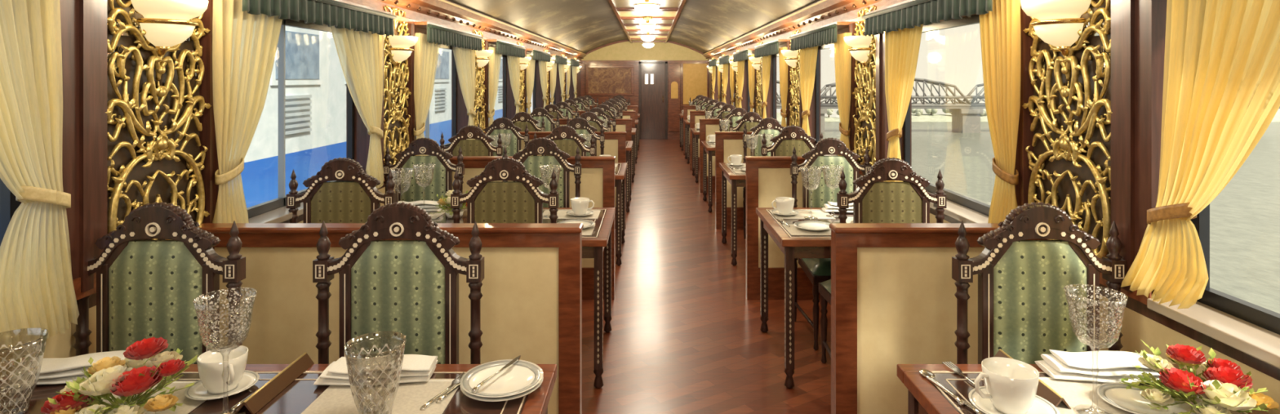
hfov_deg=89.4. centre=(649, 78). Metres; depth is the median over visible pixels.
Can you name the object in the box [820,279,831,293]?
seat cushion
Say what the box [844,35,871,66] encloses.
wall sconce
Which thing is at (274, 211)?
window
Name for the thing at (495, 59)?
curtain
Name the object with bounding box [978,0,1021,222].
curtain
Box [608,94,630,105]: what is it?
dining chair
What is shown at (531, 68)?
curtain
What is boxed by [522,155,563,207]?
cushion
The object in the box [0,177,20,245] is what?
window
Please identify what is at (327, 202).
dining chair
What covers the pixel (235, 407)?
table knife
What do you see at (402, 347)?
tumbler
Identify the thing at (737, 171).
placemat
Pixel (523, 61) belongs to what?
wall sconce
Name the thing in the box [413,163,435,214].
goblet
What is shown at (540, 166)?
bowl
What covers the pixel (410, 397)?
placemat
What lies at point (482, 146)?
dining chair
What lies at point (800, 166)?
bowl
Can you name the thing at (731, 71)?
curtain
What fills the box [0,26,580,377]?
wall
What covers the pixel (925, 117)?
hill
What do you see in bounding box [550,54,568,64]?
valance
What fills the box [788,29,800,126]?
carved panel
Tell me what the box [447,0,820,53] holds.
ceiling
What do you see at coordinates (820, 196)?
cushion
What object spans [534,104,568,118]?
dining chair
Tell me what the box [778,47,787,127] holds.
curtain
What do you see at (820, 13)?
trim
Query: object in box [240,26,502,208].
carriage
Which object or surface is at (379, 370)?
linen napkin
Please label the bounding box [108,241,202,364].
cushion
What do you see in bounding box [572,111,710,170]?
wall
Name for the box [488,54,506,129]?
window
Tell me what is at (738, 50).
carved panel
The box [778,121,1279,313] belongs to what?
river
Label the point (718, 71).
curtain
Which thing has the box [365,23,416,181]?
trim
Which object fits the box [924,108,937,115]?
tree
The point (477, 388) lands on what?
table knife
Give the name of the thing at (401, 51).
wall sconce
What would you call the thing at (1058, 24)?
wall sconce
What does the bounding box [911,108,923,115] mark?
tree
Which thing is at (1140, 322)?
wall
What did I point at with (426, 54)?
curtain
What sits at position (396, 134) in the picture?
carved panel
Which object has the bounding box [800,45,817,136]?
curtain
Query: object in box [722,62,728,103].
curtain
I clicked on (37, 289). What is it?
curtain
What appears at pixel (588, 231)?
placemat
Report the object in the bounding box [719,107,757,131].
dining chair
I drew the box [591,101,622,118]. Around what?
dining chair
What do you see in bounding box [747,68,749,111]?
window
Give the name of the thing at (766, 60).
curtain
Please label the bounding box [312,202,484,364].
dining chair
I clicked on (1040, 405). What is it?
saucer
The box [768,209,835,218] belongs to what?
placemat
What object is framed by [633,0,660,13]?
ceiling lamp
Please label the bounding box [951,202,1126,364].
dining chair
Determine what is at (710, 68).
wall sconce
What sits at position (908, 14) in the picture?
valance
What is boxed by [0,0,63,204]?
drape
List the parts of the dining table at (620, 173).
leg, leg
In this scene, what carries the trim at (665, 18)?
attached to the ceiling
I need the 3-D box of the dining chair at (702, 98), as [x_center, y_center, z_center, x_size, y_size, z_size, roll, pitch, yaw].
[1.170,0.977,14.102,0.515,1.187,0.496,0,0,0]
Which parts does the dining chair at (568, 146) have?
panel, frame, post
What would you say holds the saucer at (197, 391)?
on the dining table at (296, 397)
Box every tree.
[826,108,833,117]
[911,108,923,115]
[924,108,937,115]
[942,108,951,114]
[980,109,986,115]
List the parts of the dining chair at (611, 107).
frame, post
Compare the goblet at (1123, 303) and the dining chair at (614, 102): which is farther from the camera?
the dining chair at (614, 102)
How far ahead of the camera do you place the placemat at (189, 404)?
1.62 m
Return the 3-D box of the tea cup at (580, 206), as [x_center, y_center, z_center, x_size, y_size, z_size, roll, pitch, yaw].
[-0.406,0.754,3.804,0.122,0.087,0.112,0,0,40]
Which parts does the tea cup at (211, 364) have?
handle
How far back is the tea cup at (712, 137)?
8.09 m
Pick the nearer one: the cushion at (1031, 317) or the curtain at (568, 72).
the cushion at (1031, 317)
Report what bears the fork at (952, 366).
on the dining table at (924, 397)
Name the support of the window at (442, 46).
in the wall at (60, 345)
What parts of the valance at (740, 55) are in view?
heading cord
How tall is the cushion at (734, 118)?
0.503 m
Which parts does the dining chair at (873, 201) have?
leg, seat frame, post, panel, frame, post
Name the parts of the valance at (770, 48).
heading cord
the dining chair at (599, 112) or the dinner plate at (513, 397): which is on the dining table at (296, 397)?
the dinner plate at (513, 397)
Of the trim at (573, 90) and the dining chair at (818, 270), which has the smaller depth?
the dining chair at (818, 270)
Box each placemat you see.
[101,380,206,413]
[300,378,458,413]
[426,209,448,218]
[542,209,600,218]
[582,224,595,235]
[727,164,745,167]
[733,169,745,173]
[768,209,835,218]
[782,224,831,235]
[845,217,853,222]
[1039,377,1133,413]
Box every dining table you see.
[0,364,557,413]
[431,207,615,388]
[614,162,626,265]
[626,141,632,212]
[631,128,636,182]
[635,120,638,164]
[637,113,639,151]
[678,113,683,151]
[684,120,689,164]
[690,128,699,182]
[701,141,715,212]
[719,162,745,265]
[755,207,853,388]
[897,364,1268,413]
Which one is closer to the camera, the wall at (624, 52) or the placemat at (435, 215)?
the placemat at (435, 215)
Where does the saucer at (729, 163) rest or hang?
on the placemat at (730, 166)
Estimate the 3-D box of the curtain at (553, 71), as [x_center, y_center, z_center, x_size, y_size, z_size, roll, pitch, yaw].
[-1.692,0.179,11.360,0.074,1.018,0.480,0,0,2]
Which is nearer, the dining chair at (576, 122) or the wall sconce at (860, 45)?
the wall sconce at (860, 45)
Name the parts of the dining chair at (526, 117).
frame, panel, post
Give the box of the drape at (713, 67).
[712,66,715,92]
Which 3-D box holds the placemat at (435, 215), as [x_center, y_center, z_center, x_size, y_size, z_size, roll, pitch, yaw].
[-1.400,0.807,3.839,0.340,0.002,0.240,0,0,0]
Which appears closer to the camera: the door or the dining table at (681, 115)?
the dining table at (681, 115)
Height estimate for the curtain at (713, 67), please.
1.016 m
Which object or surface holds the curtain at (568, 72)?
hanging from the valance at (574, 62)
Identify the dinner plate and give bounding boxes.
[460,359,543,397]
[460,376,543,401]
[557,219,595,229]
[793,220,830,231]
[1096,382,1176,413]
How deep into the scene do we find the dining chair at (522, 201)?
3.12 m
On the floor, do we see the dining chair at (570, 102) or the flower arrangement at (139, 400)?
the dining chair at (570, 102)
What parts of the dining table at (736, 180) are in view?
leg, leg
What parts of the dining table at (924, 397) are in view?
leg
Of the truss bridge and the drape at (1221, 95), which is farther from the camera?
the truss bridge
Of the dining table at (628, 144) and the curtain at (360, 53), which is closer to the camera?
the curtain at (360, 53)
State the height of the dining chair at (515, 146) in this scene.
1.187 m
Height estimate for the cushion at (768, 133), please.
0.503 m
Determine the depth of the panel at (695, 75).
16.68 m
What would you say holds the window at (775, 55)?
in the wall at (1140, 322)
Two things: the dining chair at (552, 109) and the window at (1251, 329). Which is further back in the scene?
the dining chair at (552, 109)
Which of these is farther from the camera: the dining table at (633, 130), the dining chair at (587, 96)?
the dining chair at (587, 96)
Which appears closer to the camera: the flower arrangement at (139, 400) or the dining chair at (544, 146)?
the flower arrangement at (139, 400)
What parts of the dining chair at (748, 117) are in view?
post, frame, panel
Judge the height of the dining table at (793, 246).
0.762 m
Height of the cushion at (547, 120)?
0.503 m
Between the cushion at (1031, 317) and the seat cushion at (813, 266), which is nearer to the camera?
the cushion at (1031, 317)
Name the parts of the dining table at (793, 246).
leg, leg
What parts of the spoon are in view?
handle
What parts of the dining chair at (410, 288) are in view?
post, frame, panel, post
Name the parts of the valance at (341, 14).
heading cord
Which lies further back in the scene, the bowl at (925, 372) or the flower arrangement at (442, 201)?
the flower arrangement at (442, 201)
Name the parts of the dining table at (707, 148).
leg, leg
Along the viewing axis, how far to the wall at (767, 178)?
4.58 m
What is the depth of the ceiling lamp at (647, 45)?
14.60 m
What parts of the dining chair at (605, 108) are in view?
frame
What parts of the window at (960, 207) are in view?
sill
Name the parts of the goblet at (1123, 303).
stem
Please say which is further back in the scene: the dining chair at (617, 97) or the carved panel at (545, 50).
the dining chair at (617, 97)
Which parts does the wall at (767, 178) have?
upholstered panel, rail, upholstered panel, rail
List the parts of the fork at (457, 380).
handle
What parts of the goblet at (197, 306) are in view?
stem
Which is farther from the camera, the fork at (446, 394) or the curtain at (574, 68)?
the curtain at (574, 68)
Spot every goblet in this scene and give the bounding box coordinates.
[192,287,257,413]
[389,168,413,198]
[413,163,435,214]
[539,165,561,217]
[800,166,822,219]
[822,164,844,217]
[1063,284,1128,413]
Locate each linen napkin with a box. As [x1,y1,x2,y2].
[0,350,125,386]
[313,354,437,386]
[397,200,442,211]
[822,201,853,212]
[1034,349,1175,383]
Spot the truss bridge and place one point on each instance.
(966, 116)
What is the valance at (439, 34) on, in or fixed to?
attached to the wall at (60, 345)
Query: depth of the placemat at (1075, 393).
1.64 m
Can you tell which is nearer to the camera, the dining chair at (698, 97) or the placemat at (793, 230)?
the placemat at (793, 230)
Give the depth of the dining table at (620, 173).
5.41 m
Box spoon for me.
[919,368,965,406]
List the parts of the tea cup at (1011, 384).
handle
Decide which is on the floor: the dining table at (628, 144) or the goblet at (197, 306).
the dining table at (628, 144)
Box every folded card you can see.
[234,351,314,413]
[994,348,1071,408]
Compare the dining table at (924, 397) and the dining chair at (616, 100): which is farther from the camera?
the dining chair at (616, 100)
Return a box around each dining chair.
[72,202,245,364]
[286,157,396,222]
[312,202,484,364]
[382,137,464,207]
[440,124,502,155]
[450,157,559,222]
[475,117,528,155]
[499,111,545,131]
[502,137,581,207]
[521,107,559,131]
[533,124,595,155]
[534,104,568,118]
[552,117,604,155]
[555,99,583,111]
[555,101,577,118]
[566,111,611,131]
[568,97,590,111]
[575,96,593,105]
[577,107,616,131]
[582,94,598,105]
[586,104,619,118]
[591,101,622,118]
[597,99,625,111]
[601,97,626,111]
[605,96,629,105]
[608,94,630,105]
[688,94,711,105]
[692,96,707,105]
[695,97,720,111]
[699,99,727,111]
[705,102,735,118]
[711,104,742,118]
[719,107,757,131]
[728,111,773,131]
[742,117,795,239]
[760,124,823,155]
[790,137,871,350]
[818,157,946,363]
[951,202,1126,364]
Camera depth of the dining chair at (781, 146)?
5.27 m
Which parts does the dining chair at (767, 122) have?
post, frame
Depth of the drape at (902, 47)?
3.69 m
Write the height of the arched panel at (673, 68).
1.750 m
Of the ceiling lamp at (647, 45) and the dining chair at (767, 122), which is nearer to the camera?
the dining chair at (767, 122)
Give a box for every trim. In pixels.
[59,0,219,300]
[343,0,586,62]
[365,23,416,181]
[464,40,488,139]
[511,49,527,118]
[540,71,550,107]
[558,70,566,102]
[572,73,577,99]
[608,0,685,43]
[702,0,906,62]
[710,72,715,99]
[720,72,727,102]
[733,71,743,108]
[754,49,767,118]
[786,40,803,139]
[848,23,888,182]
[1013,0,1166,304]
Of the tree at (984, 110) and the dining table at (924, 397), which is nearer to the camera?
the dining table at (924, 397)
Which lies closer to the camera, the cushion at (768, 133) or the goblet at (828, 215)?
the goblet at (828, 215)
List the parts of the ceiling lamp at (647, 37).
lamp shade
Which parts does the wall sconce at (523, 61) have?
lamp shade, lamp shade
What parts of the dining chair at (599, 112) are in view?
frame, post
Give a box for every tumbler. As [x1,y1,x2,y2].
[0,327,48,413]
[343,330,406,413]
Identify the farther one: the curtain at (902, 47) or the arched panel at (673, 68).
the arched panel at (673, 68)
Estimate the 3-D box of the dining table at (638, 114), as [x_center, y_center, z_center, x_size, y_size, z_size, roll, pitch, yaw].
[-0.985,1.189,14.395,1.540,0.762,0.810,0,0,0]
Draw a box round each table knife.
[230,379,270,411]
[471,355,520,393]
[777,217,790,226]
[925,376,985,413]
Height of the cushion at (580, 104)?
0.503 m
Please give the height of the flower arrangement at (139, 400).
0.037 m
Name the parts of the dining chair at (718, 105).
post, frame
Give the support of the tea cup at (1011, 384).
on the saucer at (1040, 405)
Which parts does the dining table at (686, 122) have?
leg, leg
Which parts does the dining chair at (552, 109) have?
frame, panel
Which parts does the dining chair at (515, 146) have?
frame, post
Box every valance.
[241,0,396,35]
[413,22,483,50]
[487,39,526,57]
[525,48,551,62]
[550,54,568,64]
[567,57,579,66]
[708,57,719,66]
[718,54,733,64]
[732,48,754,62]
[753,39,787,57]
[788,22,849,50]
[861,0,992,35]
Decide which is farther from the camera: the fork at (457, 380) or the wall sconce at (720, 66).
the wall sconce at (720, 66)
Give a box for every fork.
[419,372,464,410]
[435,382,460,403]
[942,361,980,386]
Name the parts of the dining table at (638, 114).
leg, leg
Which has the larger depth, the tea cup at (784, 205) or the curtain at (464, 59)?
the curtain at (464, 59)
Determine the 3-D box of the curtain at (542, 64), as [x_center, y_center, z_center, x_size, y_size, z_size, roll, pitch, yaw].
[-1.696,0.177,10.209,0.101,1.014,0.655,0,0,0]
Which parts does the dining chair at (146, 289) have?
post, panel, frame, post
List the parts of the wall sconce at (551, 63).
lamp shade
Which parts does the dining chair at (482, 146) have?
post, frame, panel, post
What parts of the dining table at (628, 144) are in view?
leg, leg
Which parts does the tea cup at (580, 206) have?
handle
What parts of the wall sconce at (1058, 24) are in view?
lamp shade, lamp shade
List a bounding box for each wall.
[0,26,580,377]
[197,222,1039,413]
[448,155,857,299]
[483,131,752,229]
[551,118,726,192]
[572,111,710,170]
[580,39,707,138]
[585,105,700,155]
[708,0,1279,413]
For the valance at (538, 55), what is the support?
attached to the wall at (60, 345)
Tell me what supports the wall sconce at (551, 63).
attached to the carved panel at (545, 50)
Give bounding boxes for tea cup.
[196,345,248,393]
[570,197,594,214]
[706,134,715,142]
[727,154,742,164]
[771,196,794,214]
[974,356,1039,413]
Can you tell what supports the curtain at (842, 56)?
hanging from the valance at (826, 34)
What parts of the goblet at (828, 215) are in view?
stem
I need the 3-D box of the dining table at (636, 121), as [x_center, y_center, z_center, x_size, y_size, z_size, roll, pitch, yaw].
[-0.985,1.189,12.245,1.540,0.762,0.810,0,0,0]
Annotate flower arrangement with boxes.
[40,337,197,413]
[111,395,155,413]
[431,189,468,217]
[1119,340,1279,413]
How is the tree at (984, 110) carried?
on the hill
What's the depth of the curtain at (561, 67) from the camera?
12.39 m
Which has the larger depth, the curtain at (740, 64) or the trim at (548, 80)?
the trim at (548, 80)
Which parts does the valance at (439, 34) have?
heading cord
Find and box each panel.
[105,0,211,239]
[382,5,411,164]
[472,29,486,132]
[516,41,524,111]
[543,48,549,105]
[561,53,565,102]
[585,65,633,95]
[668,63,679,131]
[681,62,708,106]
[711,57,714,98]
[721,53,724,102]
[734,48,740,107]
[755,41,762,117]
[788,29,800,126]
[852,5,876,165]
[1022,0,1112,258]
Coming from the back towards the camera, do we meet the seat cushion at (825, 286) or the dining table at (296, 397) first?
the seat cushion at (825, 286)
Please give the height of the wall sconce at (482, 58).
0.207 m
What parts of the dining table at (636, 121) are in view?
leg, leg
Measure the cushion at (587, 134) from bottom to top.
0.503 m
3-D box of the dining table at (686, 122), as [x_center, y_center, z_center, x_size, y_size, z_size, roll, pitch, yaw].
[1.081,1.189,12.245,0.832,0.762,0.810,0,0,0]
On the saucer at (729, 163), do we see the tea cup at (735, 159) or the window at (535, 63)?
the tea cup at (735, 159)
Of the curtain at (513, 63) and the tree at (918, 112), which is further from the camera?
the tree at (918, 112)
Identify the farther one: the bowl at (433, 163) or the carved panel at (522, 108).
the carved panel at (522, 108)
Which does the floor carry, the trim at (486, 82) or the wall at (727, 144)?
the wall at (727, 144)
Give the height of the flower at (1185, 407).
0.037 m
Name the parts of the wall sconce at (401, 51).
lamp shade, lamp shade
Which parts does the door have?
pane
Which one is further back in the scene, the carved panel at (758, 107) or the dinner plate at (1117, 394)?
the carved panel at (758, 107)
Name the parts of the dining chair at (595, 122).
panel, frame, post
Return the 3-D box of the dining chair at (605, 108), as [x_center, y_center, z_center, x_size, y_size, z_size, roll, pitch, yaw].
[-0.700,0.977,9.802,0.515,1.187,0.496,0,0,0]
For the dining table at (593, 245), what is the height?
0.762 m
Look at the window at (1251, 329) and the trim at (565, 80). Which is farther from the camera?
the trim at (565, 80)
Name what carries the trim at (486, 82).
attached to the wall at (60, 345)
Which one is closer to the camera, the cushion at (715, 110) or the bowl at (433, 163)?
the bowl at (433, 163)
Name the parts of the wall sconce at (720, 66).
lamp shade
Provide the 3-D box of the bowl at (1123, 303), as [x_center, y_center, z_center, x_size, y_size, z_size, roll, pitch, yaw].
[1.069,0.578,1.552,0.127,0.129,0.127,0,0,0]
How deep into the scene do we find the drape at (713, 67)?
14.32 m
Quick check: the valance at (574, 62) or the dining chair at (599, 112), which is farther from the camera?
the valance at (574, 62)
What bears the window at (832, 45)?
in the wall at (1140, 322)
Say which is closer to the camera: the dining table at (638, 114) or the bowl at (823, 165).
the bowl at (823, 165)
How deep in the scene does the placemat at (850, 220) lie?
3.68 m
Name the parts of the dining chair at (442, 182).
post, frame, post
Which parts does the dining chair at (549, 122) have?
frame, post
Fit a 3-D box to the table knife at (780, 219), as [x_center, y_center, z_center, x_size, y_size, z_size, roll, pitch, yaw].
[0.746,0.802,3.614,0.014,0.012,0.218,0,0,-5]
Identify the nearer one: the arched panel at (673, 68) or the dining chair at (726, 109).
the dining chair at (726, 109)
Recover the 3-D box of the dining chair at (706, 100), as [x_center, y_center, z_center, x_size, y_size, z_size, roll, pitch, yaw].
[1.170,0.977,12.558,0.515,1.187,0.496,0,0,0]
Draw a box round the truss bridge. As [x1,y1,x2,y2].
[753,77,1279,133]
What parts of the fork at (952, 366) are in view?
handle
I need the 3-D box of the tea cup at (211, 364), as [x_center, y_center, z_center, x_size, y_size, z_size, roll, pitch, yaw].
[-1.104,0.756,1.669,0.112,0.087,0.122,0,0,-8]
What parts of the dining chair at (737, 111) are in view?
post, frame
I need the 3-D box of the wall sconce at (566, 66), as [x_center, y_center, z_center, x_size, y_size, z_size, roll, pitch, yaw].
[-1.675,-0.183,13.060,0.140,0.207,0.280,0,0,0]
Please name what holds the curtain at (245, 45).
hanging from the valance at (341, 14)
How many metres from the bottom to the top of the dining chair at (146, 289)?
1.187 m
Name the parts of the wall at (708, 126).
upholstered panel, rail, rail, upholstered panel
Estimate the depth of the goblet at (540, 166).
3.76 m
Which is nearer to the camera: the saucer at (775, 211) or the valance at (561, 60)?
the saucer at (775, 211)
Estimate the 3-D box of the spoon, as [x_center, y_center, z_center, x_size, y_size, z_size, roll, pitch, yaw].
[0.763,0.804,1.692,0.035,0.012,0.193,0,0,-7]
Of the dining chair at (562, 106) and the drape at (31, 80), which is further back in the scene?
the dining chair at (562, 106)
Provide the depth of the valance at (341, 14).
3.27 m
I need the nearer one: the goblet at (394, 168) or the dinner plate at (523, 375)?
the dinner plate at (523, 375)
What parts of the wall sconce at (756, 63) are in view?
lamp shade, lamp shade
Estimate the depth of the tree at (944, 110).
324.94 m
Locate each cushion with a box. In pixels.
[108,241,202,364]
[351,241,444,364]
[400,155,445,207]
[488,129,517,155]
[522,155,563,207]
[533,116,551,131]
[559,108,570,118]
[563,129,591,155]
[571,103,584,111]
[587,116,607,131]
[713,108,720,115]
[728,116,742,131]
[754,129,779,155]
[802,257,831,275]
[808,155,853,207]
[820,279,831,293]
[993,241,1087,364]
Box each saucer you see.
[184,369,259,399]
[566,209,593,216]
[727,162,745,166]
[771,208,799,216]
[968,385,1059,413]
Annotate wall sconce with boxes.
[130,0,208,55]
[388,35,417,66]
[475,49,493,70]
[520,57,531,72]
[546,61,554,72]
[564,63,569,72]
[706,66,712,74]
[716,63,723,74]
[728,61,737,72]
[748,57,760,71]
[781,49,798,70]
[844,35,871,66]
[1020,0,1091,55]
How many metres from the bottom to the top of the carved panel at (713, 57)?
1.127 m
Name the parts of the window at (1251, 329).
sill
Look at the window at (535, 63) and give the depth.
10.47 m
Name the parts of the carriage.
pane, pane, pane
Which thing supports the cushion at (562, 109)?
on the dining chair at (562, 106)
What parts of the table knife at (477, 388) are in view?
handle, blade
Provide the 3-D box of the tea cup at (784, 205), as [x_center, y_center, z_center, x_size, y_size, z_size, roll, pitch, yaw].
[0.797,0.754,3.819,0.112,0.087,0.122,0,0,39]
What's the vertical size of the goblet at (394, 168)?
0.291 m
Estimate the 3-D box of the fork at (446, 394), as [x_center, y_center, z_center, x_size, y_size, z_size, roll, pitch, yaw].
[-0.499,0.804,1.702,0.025,0.012,0.200,0,0,16]
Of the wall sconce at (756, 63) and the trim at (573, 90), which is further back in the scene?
the trim at (573, 90)
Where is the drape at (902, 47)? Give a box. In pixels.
[884,24,923,137]
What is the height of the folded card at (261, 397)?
0.032 m
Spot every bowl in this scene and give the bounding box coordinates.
[192,287,257,352]
[413,163,435,186]
[445,209,463,217]
[539,165,561,187]
[800,166,822,190]
[822,164,844,188]
[919,368,935,378]
[1063,284,1128,348]
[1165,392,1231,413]
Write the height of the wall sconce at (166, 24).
0.207 m
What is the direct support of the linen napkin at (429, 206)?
on the placemat at (435, 215)
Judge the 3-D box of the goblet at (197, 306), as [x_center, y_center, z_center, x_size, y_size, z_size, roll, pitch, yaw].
[-1.006,0.662,1.534,0.127,0.291,0.127,0,0,0]
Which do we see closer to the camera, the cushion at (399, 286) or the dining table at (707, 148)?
the cushion at (399, 286)
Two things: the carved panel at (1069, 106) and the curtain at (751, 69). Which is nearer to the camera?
the carved panel at (1069, 106)
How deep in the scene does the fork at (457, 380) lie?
1.64 m
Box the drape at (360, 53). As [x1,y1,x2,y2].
[330,25,383,133]
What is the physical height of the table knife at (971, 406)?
0.012 m
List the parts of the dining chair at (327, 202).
post, panel, frame, post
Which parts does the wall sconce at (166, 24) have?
lamp shade, lamp shade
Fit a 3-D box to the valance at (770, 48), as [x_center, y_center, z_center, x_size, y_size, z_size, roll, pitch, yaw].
[1.433,-0.339,7.650,0.171,0.153,1.524,0,0,0]
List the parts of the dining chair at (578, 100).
frame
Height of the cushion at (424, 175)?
0.503 m
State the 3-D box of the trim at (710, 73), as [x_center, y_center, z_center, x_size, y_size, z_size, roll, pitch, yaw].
[1.491,0.135,15.175,0.058,1.070,0.750,0,0,0]
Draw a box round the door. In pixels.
[639,61,667,139]
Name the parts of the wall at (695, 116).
upholstered panel, rail, rail, upholstered panel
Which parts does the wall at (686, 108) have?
rail, rail, upholstered panel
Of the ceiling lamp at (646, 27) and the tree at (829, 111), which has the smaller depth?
the ceiling lamp at (646, 27)
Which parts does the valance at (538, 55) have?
heading cord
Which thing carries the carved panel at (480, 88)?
attached to the wall at (60, 345)
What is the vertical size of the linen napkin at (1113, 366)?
0.050 m
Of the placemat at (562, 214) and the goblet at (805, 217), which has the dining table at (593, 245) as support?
the placemat at (562, 214)
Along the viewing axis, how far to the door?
16.67 m
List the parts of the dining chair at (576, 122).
frame, post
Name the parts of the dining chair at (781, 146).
post, frame, panel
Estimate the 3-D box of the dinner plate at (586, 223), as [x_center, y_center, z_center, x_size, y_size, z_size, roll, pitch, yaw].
[-0.400,0.796,3.499,0.212,0.020,0.212,0,0,0]
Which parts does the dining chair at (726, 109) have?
post, frame, panel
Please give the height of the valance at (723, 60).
0.153 m
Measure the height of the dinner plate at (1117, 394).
0.018 m
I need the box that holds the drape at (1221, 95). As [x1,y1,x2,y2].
[1155,0,1279,221]
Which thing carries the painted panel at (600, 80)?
attached to the wall at (624, 52)
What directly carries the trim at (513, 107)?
attached to the wall at (60, 345)
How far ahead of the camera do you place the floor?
4.06 m
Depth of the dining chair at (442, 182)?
4.16 m
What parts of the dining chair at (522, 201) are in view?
post, panel, frame, post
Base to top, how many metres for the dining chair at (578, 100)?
1.187 m
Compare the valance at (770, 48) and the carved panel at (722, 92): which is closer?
the valance at (770, 48)
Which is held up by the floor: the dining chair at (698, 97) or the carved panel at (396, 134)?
the dining chair at (698, 97)
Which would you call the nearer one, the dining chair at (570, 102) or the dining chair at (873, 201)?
the dining chair at (873, 201)
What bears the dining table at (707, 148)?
on the floor
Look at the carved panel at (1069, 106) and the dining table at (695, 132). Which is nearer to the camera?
the carved panel at (1069, 106)
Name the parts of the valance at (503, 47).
heading cord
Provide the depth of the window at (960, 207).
3.28 m
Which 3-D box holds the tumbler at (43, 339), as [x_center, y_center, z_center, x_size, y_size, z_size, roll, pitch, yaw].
[-1.547,0.719,1.558,0.144,0.180,0.144,0,0,0]
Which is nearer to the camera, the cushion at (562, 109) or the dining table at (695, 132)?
the dining table at (695, 132)
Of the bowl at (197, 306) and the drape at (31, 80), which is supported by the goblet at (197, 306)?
the bowl at (197, 306)
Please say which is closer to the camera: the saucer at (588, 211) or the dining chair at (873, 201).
the dining chair at (873, 201)
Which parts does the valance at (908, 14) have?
heading cord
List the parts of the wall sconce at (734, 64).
lamp shade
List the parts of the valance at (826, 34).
heading cord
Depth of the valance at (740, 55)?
9.58 m
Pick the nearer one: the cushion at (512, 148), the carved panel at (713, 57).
the cushion at (512, 148)
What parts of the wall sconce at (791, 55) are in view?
lamp shade, lamp shade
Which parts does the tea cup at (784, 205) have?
handle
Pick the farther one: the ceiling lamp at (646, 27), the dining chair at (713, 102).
the dining chair at (713, 102)
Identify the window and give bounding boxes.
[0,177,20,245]
[247,18,354,222]
[425,44,457,155]
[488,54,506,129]
[533,62,535,109]
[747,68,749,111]
[773,53,778,129]
[814,43,837,155]
[902,14,990,222]
[1146,204,1279,368]
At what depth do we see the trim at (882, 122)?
4.13 m
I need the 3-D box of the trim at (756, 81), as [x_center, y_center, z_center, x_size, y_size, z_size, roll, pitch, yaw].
[1.491,0.135,8.725,0.058,1.070,0.750,0,0,0]
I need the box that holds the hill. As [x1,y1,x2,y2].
[776,111,1279,121]
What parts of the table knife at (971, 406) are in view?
blade, handle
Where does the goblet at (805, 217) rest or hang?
on the placemat at (820, 214)
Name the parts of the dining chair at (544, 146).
post, frame, post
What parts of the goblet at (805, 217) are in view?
stem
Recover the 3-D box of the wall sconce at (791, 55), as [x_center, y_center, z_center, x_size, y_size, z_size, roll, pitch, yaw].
[1.415,-0.183,6.610,0.140,0.207,0.280,0,0,0]
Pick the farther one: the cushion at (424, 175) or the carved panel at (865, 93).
the carved panel at (865, 93)
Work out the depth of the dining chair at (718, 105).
10.61 m
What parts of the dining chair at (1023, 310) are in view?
post, panel, frame, post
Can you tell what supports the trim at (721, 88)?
attached to the wall at (1140, 322)
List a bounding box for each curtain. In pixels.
[0,0,79,351]
[212,0,282,222]
[330,25,383,188]
[413,32,439,155]
[452,45,475,139]
[487,47,501,126]
[506,55,520,113]
[526,54,535,114]
[538,60,547,108]
[550,58,556,104]
[558,63,564,102]
[565,62,570,99]
[572,66,577,97]
[711,66,715,99]
[716,62,720,102]
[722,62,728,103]
[729,58,734,105]
[737,60,744,107]
[747,54,755,111]
[761,55,771,119]
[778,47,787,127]
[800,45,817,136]
[834,32,851,155]
[883,24,923,182]
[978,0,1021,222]
[1120,0,1279,308]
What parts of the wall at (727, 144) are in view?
rail, upholstered panel, rail, upholstered panel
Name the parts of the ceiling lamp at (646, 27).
lamp shade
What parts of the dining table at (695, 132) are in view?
leg, leg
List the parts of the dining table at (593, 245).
leg, leg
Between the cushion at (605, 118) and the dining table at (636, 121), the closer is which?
the cushion at (605, 118)
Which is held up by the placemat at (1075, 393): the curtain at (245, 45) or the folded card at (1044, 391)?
the folded card at (1044, 391)
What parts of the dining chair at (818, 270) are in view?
post, seat frame, leg, frame, post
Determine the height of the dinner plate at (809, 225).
0.020 m
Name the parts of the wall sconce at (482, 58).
lamp shade, lamp shade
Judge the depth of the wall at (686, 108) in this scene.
13.18 m
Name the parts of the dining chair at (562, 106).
frame, post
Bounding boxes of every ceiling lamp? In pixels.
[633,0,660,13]
[637,16,657,31]
[640,31,655,41]
[642,41,654,48]
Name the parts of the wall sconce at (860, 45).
lamp shade, lamp shade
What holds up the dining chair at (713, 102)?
on the floor
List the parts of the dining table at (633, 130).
leg, leg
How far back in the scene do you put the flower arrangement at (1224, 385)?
1.50 m
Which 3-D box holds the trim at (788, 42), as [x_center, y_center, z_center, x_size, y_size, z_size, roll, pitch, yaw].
[1.491,0.135,6.575,0.058,1.070,0.750,0,0,0]
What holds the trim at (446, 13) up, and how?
attached to the wall at (60, 345)
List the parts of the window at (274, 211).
sill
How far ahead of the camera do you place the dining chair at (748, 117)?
7.41 m
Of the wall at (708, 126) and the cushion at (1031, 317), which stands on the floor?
the wall at (708, 126)
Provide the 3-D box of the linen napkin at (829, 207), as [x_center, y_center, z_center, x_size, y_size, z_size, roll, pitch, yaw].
[1.202,0.776,3.920,0.295,0.060,0.115,0,0,0]
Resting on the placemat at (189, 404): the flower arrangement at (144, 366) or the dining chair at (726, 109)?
the flower arrangement at (144, 366)
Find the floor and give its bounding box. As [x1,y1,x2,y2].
[582,138,831,413]
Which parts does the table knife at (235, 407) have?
handle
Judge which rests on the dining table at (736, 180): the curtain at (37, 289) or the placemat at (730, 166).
the placemat at (730, 166)
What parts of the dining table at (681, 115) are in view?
leg, leg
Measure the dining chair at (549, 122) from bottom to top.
1.187 m
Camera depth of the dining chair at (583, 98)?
13.86 m
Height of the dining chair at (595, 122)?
1.187 m

